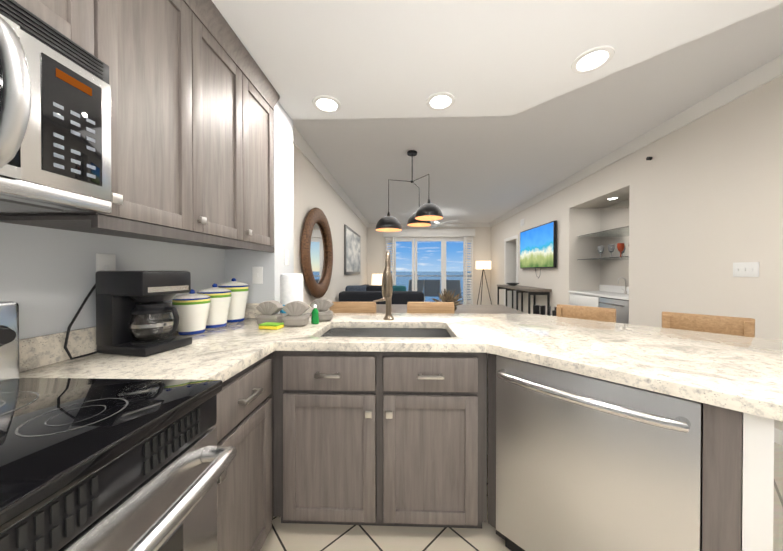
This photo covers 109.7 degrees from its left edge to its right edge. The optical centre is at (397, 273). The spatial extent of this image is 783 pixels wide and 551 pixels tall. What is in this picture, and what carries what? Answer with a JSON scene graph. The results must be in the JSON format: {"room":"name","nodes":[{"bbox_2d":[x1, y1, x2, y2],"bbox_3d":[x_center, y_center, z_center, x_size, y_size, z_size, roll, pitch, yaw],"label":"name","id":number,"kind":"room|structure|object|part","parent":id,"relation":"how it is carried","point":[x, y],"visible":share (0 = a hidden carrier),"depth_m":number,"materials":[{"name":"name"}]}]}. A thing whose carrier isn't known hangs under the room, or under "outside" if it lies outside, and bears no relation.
{"room":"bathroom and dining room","nodes":[
{"label":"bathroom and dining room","id":0,"kind":"room"},
{"bbox_2d":[0,144,366,339],"bbox_3d":[-1.170,-0.160,3.587,0.100,2.740,10.600,0,0,2],"label":"wall","id":1,"kind":"structure","parent":0,"point":[47,279],"depth_m":1.08,"materials":[{"name":"grey paint"}]},
{"bbox_2d":[14,0,107,64],"bbox_3d":[-1.043,-0.892,0.413,0.338,0.586,0.757,0,0,2],"label":"upper cabinet","id":2,"kind":"object","parent":1,"relation":"attached to","point":[85,22],"depth_m":0.75,"materials":[{"name":"brown wood"}]},
{"bbox_2d":[0,0,111,213],"bbox_3d":[-0.976,-0.375,0.414,0.471,0.424,0.752,0,0,2],"label":"microwave","id":3,"kind":"object","parent":2,"relation":"attached to","point":[55,122],"visible":0.96,"depth_m":0.65,"materials":[{"name":"silver metal"}]},
{"bbox_2d":[0,0,207,239],"bbox_3d":[-1.026,-0.680,0.972,0.338,1.018,0.474,0,0,2],"label":"upper cabinet","id":4,"kind":"object","parent":1,"relation":"attached to","point":[195,96],"depth_m":0.99,"materials":[{"name":"brown wood"}]},
{"bbox_2d":[96,253,115,271],"bbox_3d":[-1.185,-0.022,1.123,0.011,0.115,0.072,0,0,2],"label":"outlet","id":5,"kind":"object","parent":1,"relation":"attached to","point":[105,262],"visible":0.62,"depth_m":1.12,"materials":[{"name":"white plastic"}]},
{"bbox_2d":[152,4,251,243],"bbox_3d":[-1.016,-0.682,1.329,0.338,1.018,0.469,0,0,2],"label":"upper cabinet","id":6,"kind":"object","parent":1,"relation":"attached to","point":[229,67],"depth_m":1.38,"materials":[{"name":"brown wood"}]},
{"bbox_2d":[196,64,275,247],"bbox_3d":[-1.006,-0.685,1.657,0.338,1.018,0.414,0,0,2],"label":"upper cabinet","id":7,"kind":"object","parent":1,"relation":"attached to","point":[263,98],"depth_m":1.72,"materials":[{"name":"brown wood"}]},
{"bbox_2d":[301,207,332,297],"bbox_3d":[-1.063,-0.271,3.753,0.093,1.220,1.220,0,0,2],"label":"mirror","id":8,"kind":"object","parent":1,"relation":"attached to","point":[316,252],"visible":0.98,"depth_m":3.66,"materials":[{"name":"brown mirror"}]},
{"bbox_2d":[293,125,368,226],"bbox_3d":[-1.026,-1.491,5.479,0.075,0.105,6.590,0,0,2],"label":"crown molding","id":9,"kind":"structure","parent":1,"relation":"attached to","point":[298,140],"depth_m":3.87,"materials":[{"name":"white paint"}]},
{"bbox_2d":[344,224,359,274],"bbox_3d":[-1.016,-0.479,6.382,0.038,1.000,1.800,0,0,2],"label":"framed art","id":10,"kind":"object","parent":1,"relation":"attached to","point":[351,251],"visible":1,"depth_m":6.05,"materials":[{"name":"grey paper"}]},
{"bbox_2d":[225,102,487,454],"bbox_3d":[-0.231,-0.148,2.006,1.870,2.740,0.319,0,0,2],"label":"wall","id":11,"kind":"structure","parent":0,"point":[240,264],"depth_m":1.91,"materials":[{"name":"grey paint"}]},
{"bbox_2d":[252,267,262,283],"bbox_3d":[-0.945,0.013,1.861,0.072,0.115,0.011,0,0,2],"label":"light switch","id":12,"kind":"object","parent":11,"relation":"attached to","point":[257,275],"visible":1,"depth_m":1.86,"materials":[{"name":"white plastic"}]},
{"bbox_2d":[284,250,288,264],"bbox_3d":[-0.818,-0.117,2.046,0.011,0.115,0.072,0,0,2],"label":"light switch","id":13,"kind":"object","parent":11,"relation":"attached to","point":[286,257],"visible":1,"depth_m":2.03,"materials":[{"name":"white plastic"}]},
{"bbox_2d":[260,455,510,550],"bbox_3d":[0.093,1.265,0.133,2.630,0.060,3.550,0,0,2],"label":"floor","id":14,"kind":"structure","parent":0,"point":[305,537],"depth_m":1.27,"materials":[{"name":"beige tile"}]},
{"bbox_2d":[0,301,236,550],"bbox_3d":[-0.820,0.658,0.420,0.780,1.150,0.762,0,0,2],"label":"range","id":15,"kind":"object","parent":14,"relation":"on","point":[87,464],"visible":1,"depth_m":0.56,"materials":[{"name":"black glass"}]},
{"bbox_2d":[213,352,273,550],"bbox_3d":[-0.850,0.787,1.338,0.665,0.878,1.062,0,0,2],"label":"base cabinet","id":16,"kind":"object","parent":14,"relation":"on","point":[245,487],"visible":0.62,"depth_m":1.04,"materials":[{"name":"brown wood"}]},
{"bbox_2d":[273,351,504,539],"bbox_3d":[-0.025,0.786,1.537,1.080,0.878,0.664,0,0,2],"label":"base cabinet","id":17,"kind":"object","parent":14,"relation":"on","point":[379,439],"depth_m":1.25,"materials":[{"name":"brown wood"}]},
{"bbox_3d":[0.458,0.788,1.259,0.093,0.878,0.044,0,1,-43],"label":"base cabinet angle panel","id":18,"kind":"part","parent":17,"relation":"part of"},
{"bbox_2d":[496,355,700,550],"bbox_3d":[0.841,0.792,1.175,0.857,0.872,0.857,0,0,2],"label":"dishwasher","id":19,"kind":"object","parent":14,"relation":"on","point":[585,463],"visible":0.92,"depth_m":0.94,"materials":[{"name":"silver metal"}]},
{"bbox_2d":[700,403,741,550],"bbox_3d":[1.099,0.790,0.956,0.610,0.878,0.068,0,1,-43],"label":"panel","id":20,"kind":"object","parent":14,"relation":"on","point":[721,476],"depth_m":0.75,"materials":[{"name":"brown wood"}]},
{"bbox_2d":[19,303,782,421],"bbox_3d":[0.294,0.277,1.319,2.958,0.140,1.512,0,0,2],"label":"countertop","id":21,"kind":"structure","parent":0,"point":[739,373],"depth_m":1.07,"materials":[{"name":"beige stone"}]},
{"bbox_2d":[64,271,191,359],"bbox_3d":[-1.028,0.148,1.096,0.321,0.318,0.283,0,0,2],"label":"coffee maker","id":22,"kind":"object","parent":21,"relation":"on","point":[136,315],"visible":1,"depth_m":1.05,"materials":[{"name":"black plastic"}]},
{"bbox_2d":[171,289,210,334],"bbox_3d":[-1.054,0.194,1.415,0.166,0.223,0.166,0,0,2],"label":"canister","id":23,"kind":"object","parent":21,"relation":"on","point":[192,309],"visible":0.96,"depth_m":1.36,"materials":[{"name":"white ceramic"}]},
{"bbox_2d":[197,283,231,327],"bbox_3d":[-1.049,0.181,1.585,0.170,0.246,0.170,0,0,2],"label":"medium canister","id":24,"kind":"object","parent":21,"relation":"on","point":[219,308],"visible":0.85,"depth_m":1.54,"materials":[{"name":"white ceramic"}]},
{"bbox_2d":[218,278,248,321],"bbox_3d":[-1.044,0.166,1.760,0.174,0.274,0.174,0,0,2],"label":"canister","id":25,"kind":"object","parent":21,"relation":"on","point":[238,301],"visible":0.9,"depth_m":1.71,"materials":[{"name":"white ceramic"}]},
{"bbox_2d":[255,300,283,324],"bbox_3d":[-0.753,0.233,1.632,0.148,0.141,0.100,0,0,2],"label":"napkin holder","id":26,"kind":"object","parent":21,"relation":"on","point":[269,310],"visible":0.94,"depth_m":1.60,"materials":[{"name":"white ceramic"}]},
{"bbox_2d":[259,322,283,329],"bbox_3d":[-0.696,0.291,1.525,0.118,0.027,0.084,0,0,2],"label":"sponge","id":27,"kind":"object","parent":21,"relation":"on","point":[272,325],"visible":1,"depth_m":1.50,"materials":[{"name":"yellow"}]},
{"bbox_2d":[280,274,302,315],"bbox_3d":[-0.678,0.153,1.774,0.140,0.300,0.141,0,0,2],"label":"paper towel roll","id":28,"kind":"object","parent":21,"relation":"on","point":[291,287],"visible":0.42,"depth_m":1.71,"materials":[{"name":"white paper"}]},
{"bbox_2d":[282,301,309,326],"bbox_3d":[-0.589,0.233,1.602,0.146,0.141,0.096,0,0,2],"label":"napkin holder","id":29,"kind":"object","parent":21,"relation":"on","point":[295,311],"visible":1,"depth_m":1.57,"materials":[{"name":"white ceramic"}]},
{"bbox_2d":[311,304,318,323],"bbox_3d":[-0.495,0.245,1.659,0.046,0.116,0.045,0,0,2],"label":"dish soap bottle","id":30,"kind":"object","parent":21,"relation":"on","point":[315,317],"visible":1,"depth_m":1.64,"materials":[{"name":"green plastic"}]},
{"bbox_2d":[310,298,333,320],"bbox_3d":[-0.484,0.232,1.769,0.149,0.141,0.104,0,0,2],"label":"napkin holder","id":31,"kind":"object","parent":21,"relation":"on","point":[324,305],"visible":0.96,"depth_m":1.74,"materials":[{"name":"white ceramic"}]},
{"bbox_2d":[373,251,393,319],"bbox_3d":[-0.092,0.080,1.747,0.137,0.446,0.210,0,0,2],"label":"faucet","id":32,"kind":"object","parent":21,"relation":"on","point":[387,286],"visible":1,"depth_m":1.66,"materials":[{"name":"silver metal"}]},
{"bbox_2d":[320,328,450,356],"bbox_3d":[-0.063,0.441,1.533,0.767,0.188,0.452,0,0,2],"label":"undermount sink basin","id":33,"kind":"object","parent":21,"relation":"in","point":[386,332],"visible":0.02,"depth_m":1.73,"materials":[{"name":"silver metal"}]},
{"bbox_2d":[367,227,490,304],"bbox_3d":[1.240,-0.197,8.768,4.610,2.740,0.100,0,0,2],"label":"wall","id":34,"kind":"structure","parent":0,"point":[376,249],"depth_m":8.69,"materials":[{"name":"beige paint"}]},
{"bbox_2d":[383,229,474,301],"bbox_3d":[0.999,-0.106,8.726,2.870,2.560,0.180,0,0,2],"label":"window","id":35,"kind":"structure","parent":34,"relation":"in","point":[443,236],"depth_m":8.72,"materials":[{"name":"white wood"}]},
{"bbox_2d":[385,237,395,284],"bbox_3d":[-0.214,0.025,8.622,0.348,2.280,0.262,0,0,2],"label":"window shutter","id":36,"kind":"object","parent":35,"relation":"attached to","point":[393,257],"visible":0.44,"depth_m":8.52,"materials":[{"name":"white wood"}]},
{"bbox_2d":[463,237,472,304],"bbox_3d":[2.203,0.025,8.550,0.348,2.280,0.262,0,0,2],"label":"window shutter","id":37,"kind":"object","parent":35,"relation":"attached to","point":[465,269],"visible":0.88,"depth_m":8.48,"materials":[{"name":"white wood"}]},
{"bbox_2d":[369,223,488,226],"bbox_3d":[0.983,-1.513,8.678,3.720,0.105,0.075,0,0,2],"label":"crown molding","id":38,"kind":"structure","parent":34,"relation":"attached to","point":[446,224],"depth_m":8.63,"materials":[{"name":"white"}]},
{"bbox_2d":[212,0,782,119],"bbox_3d":[0.736,-1.345,0.210,3.910,0.318,3.780,0,0,2],"label":"ceiling soffit","id":39,"kind":"structure","parent":0,"point":[382,58],"depth_m":1.44,"materials":[{"name":"white paint"}]},
{"bbox_2d":[312,95,340,112],"bbox_3d":[-0.498,-1.193,1.949,0.199,0.010,0.199,0,0,-22],"label":"recessed light","id":40,"kind":"object","parent":39,"relation":"attached to","point":[324,103],"depth_m":1.94,"materials":[{"name":"white"}]},
{"bbox_2d":[426,92,454,109],"bbox_3d":[0.301,-1.192,1.915,0.199,0.010,0.199,0,0,-4],"label":"recessed light","id":41,"kind":"object","parent":39,"relation":"attached to","point":[439,100],"depth_m":1.90,"materials":[{"name":"white"}]},
{"bbox_2d":[571,45,614,73],"bbox_3d":[1.091,-1.190,1.542,0.199,0.010,0.199,0,0,-22],"label":"recessed light","id":42,"kind":"object","parent":39,"relation":"attached to","point":[592,59],"depth_m":1.53,"materials":[{"name":"white"}]},
{"bbox_2d":[293,3,782,223],"bbox_3d":[1.834,-1.579,3.488,6.110,0.100,10.600,0,0,2],"label":"ceiling","id":43,"kind":"structure","parent":0,"point":[483,169],"depth_m":3.07,"materials":[{"name":"white paint"}]},
{"bbox_2d":[375,150,442,231],"bbox_3d":[0.137,-1.033,3.501,0.814,0.988,0.856,0,0,2],"label":"light","id":44,"kind":"object","parent":43,"relation":"hanging from","point":[426,214],"visible":1,"depth_m":3.36,"materials":[{"name":"black metal"}]},
{"bbox_2d":[431,220,458,228],"bbox_3d":[0.992,-1.384,7.157,1.290,0.338,1.241,0,0,2],"label":"ceiling fan","id":45,"kind":"object","parent":43,"relation":"hanging from","point":[435,224],"visible":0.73,"depth_m":7.05,"materials":[{"name":"white"}]},
{"bbox_2d":[491,75,782,430],"bbox_3d":[3.090,-0.159,3.511,0.600,2.740,10.500,0,0,2],"label":"wall","id":46,"kind":"structure","parent":0,"point":[704,195],"depth_m":2.63,"materials":[{"name":"beige paint"}]},
{"bbox_2d":[504,235,517,308],"bbox_3d":[3.186,0.131,6.997,0.615,2.110,0.890,0,0,2],"label":"door frame","id":47,"kind":"structure","parent":46,"relation":"attached to","point":[510,262],"depth_m":7.35,"materials":[{"name":"white wood"}]},
{"bbox_2d":[520,221,556,277],"bbox_3d":[2.813,-0.417,5.568,0.072,1.034,1.440,0,0,2],"label":"wall-mounted tv","id":48,"kind":"object","parent":46,"relation":"attached to","point":[538,246],"visible":0.98,"depth_m":5.37,"materials":[{"name":"black plastic"}]},
{"bbox_2d":[577,226,628,259],"bbox_3d":[3.106,-0.406,3.904,0.368,0.388,1.186,0,0,2],"label":"niche shelf","id":49,"kind":"object","parent":46,"relation":"attached to","point":[612,231],"visible":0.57,"depth_m":4.00,"materials":[{"name":"white"}]},
{"bbox_2d":[597,243,624,257],"bbox_3d":[3.130,-0.320,3.869,0.084,0.200,0.862,0,0,2],"label":"glassware","id":50,"kind":"object","parent":49,"relation":"on","point":[611,247],"visible":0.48,"depth_m":4.01,"materials":[{"name":"clear glass"}]},
{"bbox_2d":[600,199,628,285],"bbox_3d":[3.296,-0.432,3.898,0.006,1.239,1.206,0,0,2],"label":"niche","id":51,"kind":"object","parent":46,"relation":"attached to","point":[614,216],"visible":0.29,"depth_m":4.17,"materials":[{"name":"white paint"}]},
{"bbox_2d":[489,54,782,225],"bbox_3d":[2.780,-1.483,4.416,0.075,0.105,8.490,0,0,2],"label":"crown molding","id":52,"kind":"structure","parent":46,"relation":"attached to","point":[771,70],"depth_m":2.66,"materials":[{"name":"white paint"}]},
{"bbox_2d":[733,262,758,276],"bbox_3d":[2.742,-0.029,2.171,0.011,0.115,0.165,0,0,2],"label":"light switch","id":53,"kind":"object","parent":46,"relation":"attached to","point":[745,269],"visible":1,"depth_m":2.16,"materials":[{"name":"white plastic"}]},
{"bbox_2d":[774,427,782,445],"bbox_3d":[2.702,1.180,0.801,0.015,0.100,5.040,0,0,2],"label":"baseboard","id":54,"kind":"structure","parent":46,"relation":"attached to","point":[778,436],"depth_m":1.97,"materials":[{"name":"white wood"}]},
{"bbox_2d":[741,412,773,550],"bbox_3d":[1.112,0.788,1.254,0.686,0.878,1.147,0,0,2],"label":"wall","id":55,"kind":"structure","parent":0,"point":[757,495],"depth_m":0.70,"materials":[{"name":"beige paint"}]},
{"bbox_2d":[773,442,782,550],"bbox_3d":[1.834,1.241,3.508,5.910,0.060,10.400,0,0,2],"label":"floor","id":56,"kind":"structure","parent":0,"point":[778,505],"depth_m":1.49,"materials":[{"name":"beige tile"}]},
{"bbox_2d":[329,302,375,312],"bbox_3d":[-0.413,0.741,2.811,0.450,0.950,0.450,0,0,2],"label":"dining chair","id":57,"kind":"object","parent":56,"relation":"on","point":[353,307],"visible":0.15,"depth_m":2.58,"materials":[{"name":"brown wood"}]},
{"bbox_2d":[339,284,423,303],"bbox_3d":[-0.244,0.707,6.142,1.500,0.970,2.750,0,0,2],"label":"sectional sofa","id":58,"kind":"object","parent":56,"relation":"on","point":[369,293],"visible":0.27,"depth_m":4.78,"materials":[{"name":"fabric"}]},
{"bbox_2d":[407,302,453,312],"bbox_3d":[0.317,0.741,2.789,0.450,0.950,0.450,0,0,2],"label":"dining chair","id":59,"kind":"object","parent":56,"relation":"on","point":[430,307],"visible":0.21,"depth_m":2.56,"materials":[{"name":"brown wood"}]},
{"bbox_2d":[376,304,527,313],"bbox_3d":[0.356,0.832,3.419,2.260,0.760,1.100,0,0,2],"label":"dining table","id":60,"kind":"object","parent":56,"relation":"on","point":[467,309],"visible":0.21,"depth_m":3.44,"materials":[{"name":"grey wood"}]},
{"bbox_2d":[431,289,462,310],"bbox_3d":[0.614,0.318,3.371,0.388,0.267,0.341,0,0,2],"label":"centerpiece","id":61,"kind":"object","parent":60,"relation":"on","point":[447,297],"visible":0.6,"depth_m":3.35},
{"bbox_2d":[476,261,491,304],"bbox_3d":[2.571,0.408,8.276,0.543,1.543,0.537,0,0,2],"label":"tripod floor lamp","id":62,"kind":"object","parent":56,"relation":"on","point":[483,265],"visible":0.9,"depth_m":8.10,"materials":[{"name":"black"}]},
{"bbox_2d":[497,285,551,314],"bbox_3d":[2.641,0.739,5.931,0.400,0.910,1.800,0,0,2],"label":"console table","id":63,"kind":"object","parent":56,"relation":"on","point":[534,291],"visible":0.73,"depth_m":5.61,"materials":[{"name":"brown wood"}]},
{"bbox_2d":[533,305,556,315],"bbox_3d":[1.723,0.814,3.308,0.484,0.803,0.506,0,0,2],"label":"dining chair","id":64,"kind":"object","parent":56,"relation":"on","point":[539,309],"visible":0.17,"depth_m":3.50,"materials":[{"name":"black"}]},
{"bbox_2d":[569,293,598,306],"bbox_3d":[3.048,0.764,4.170,0.518,0.885,0.693,0,0,2],"label":"bar cabinet","id":65,"kind":"object","parent":56,"relation":"on","point":[582,300],"visible":0.19,"depth_m":4.16,"materials":[{"name":"white"}]},
{"bbox_2d":[568,285,628,299],"bbox_3d":[3.043,0.254,3.910,0.513,0.132,1.206,0,0,2],"label":"countertop","id":66,"kind":"structure","parent":65,"relation":"on","point":[611,291],"depth_m":4.06,"materials":[{"name":"white stone"}]},
{"bbox_2d":[618,277,626,293],"bbox_3d":[3.116,0.169,3.838,0.127,0.237,0.092,0,0,2],"label":"bar faucet","id":67,"kind":"object","parent":66,"relation":"on","point":[625,291],"visible":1,"depth_m":3.81,"materials":[{"name":"silver metal"}]},
{"bbox_2d":[556,304,615,322],"bbox_3d":[1.472,0.752,2.245,0.601,0.935,0.601,0,0,2],"label":"bar stool","id":68,"kind":"object","parent":56,"relation":"on","point":[591,313],"visible":0.29,"depth_m":2.35,"materials":[{"name":"brown wood"}]},
{"bbox_2d":[599,297,628,323],"bbox_3d":[3.025,0.768,3.565,0.528,0.885,0.508,0,0,2],"label":"mini fridge","id":69,"kind":"object","parent":56,"relation":"on","point":[621,306],"visible":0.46,"depth_m":3.47,"materials":[{"name":"silver metal"}]},
{"bbox_2d":[662,311,754,336],"bbox_3d":[1.988,0.756,1.780,0.601,0.935,0.601,0,0,2],"label":"bar stool","id":70,"kind":"object","parent":56,"relation":"on","point":[737,326],"visible":0.19,"depth_m":1.88,"materials":[{"name":"brown wood"}]},
{"bbox_3d":[-0.586,0.897,8.255,0.570,0.560,0.550,0,0,2],"label":"side table","id":71,"kind":"object","parent":56,"relation":"on","visible":0},
{"bbox_2d":[371,274,382,284],"bbox_3d":[-0.581,0.316,8.255,0.400,0.600,0.400,0,0,2],"label":"table lamp","id":72,"kind":"object","parent":71,"relation":"on","point":[376,279],"visible":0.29,"depth_m":8.09,"materials":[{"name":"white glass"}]},
{"label":"outside","id":73,"kind":"structure","parent":0,"visible":0},
{"bbox_2d":[391,271,470,303],"bbox_3d":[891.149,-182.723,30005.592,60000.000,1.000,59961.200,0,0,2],"label":"sea","id":74,"kind":"structure","parent":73,"point":[402,280],"depth_m":1204.68,"materials":[{"name":"blue liquid"}]},
{"bbox_3d":[1.368,-0.228,9.714,5.610,3.290,1.800,0,0,2],"label":"balcony slab","id":75,"kind":"object","parent":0,"visible":0},
{"bbox_2d":[408,279,424,291],"bbox_3d":[0.559,0.696,9.698,0.771,0.986,0.868,0,0,2],"label":"outdoor chair","id":76,"kind":"object","parent":75,"relation":"on","point":[420,285],"visible":0.29,"depth_m":9.43,"materials":[{"name":"silver metal"}]},
{"bbox_2d":[424,280,439,301],"bbox_3d":[1.243,0.695,9.875,0.625,0.986,0.767,0,0,2],"label":"outdoor chair","id":77,"kind":"object","parent":75,"relation":"on","point":[431,288],"visible":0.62,"depth_m":9.62,"materials":[{"name":"silver metal"}]},
{"bbox_2d":[396,275,470,302],"bbox_3d":[1.393,0.611,10.540,5.610,1.060,0.060,0,0,2],"label":"balcony railing","id":78,"kind":"object","parent":75,"relation":"on","point":[439,276],"visible":0.15,"depth_m":10.50,"materials":[{"name":"white"}]},
{"bbox_2d":[446,280,462,299],"bbox_3d":[2.014,0.697,9.558,0.840,0.986,0.902,0,0,2],"label":"outdoor chair","id":79,"kind":"object","parent":75,"relation":"on","point":[453,285],"visible":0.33,"depth_m":9.29,"materials":[{"name":"silver metal"}]}
]}

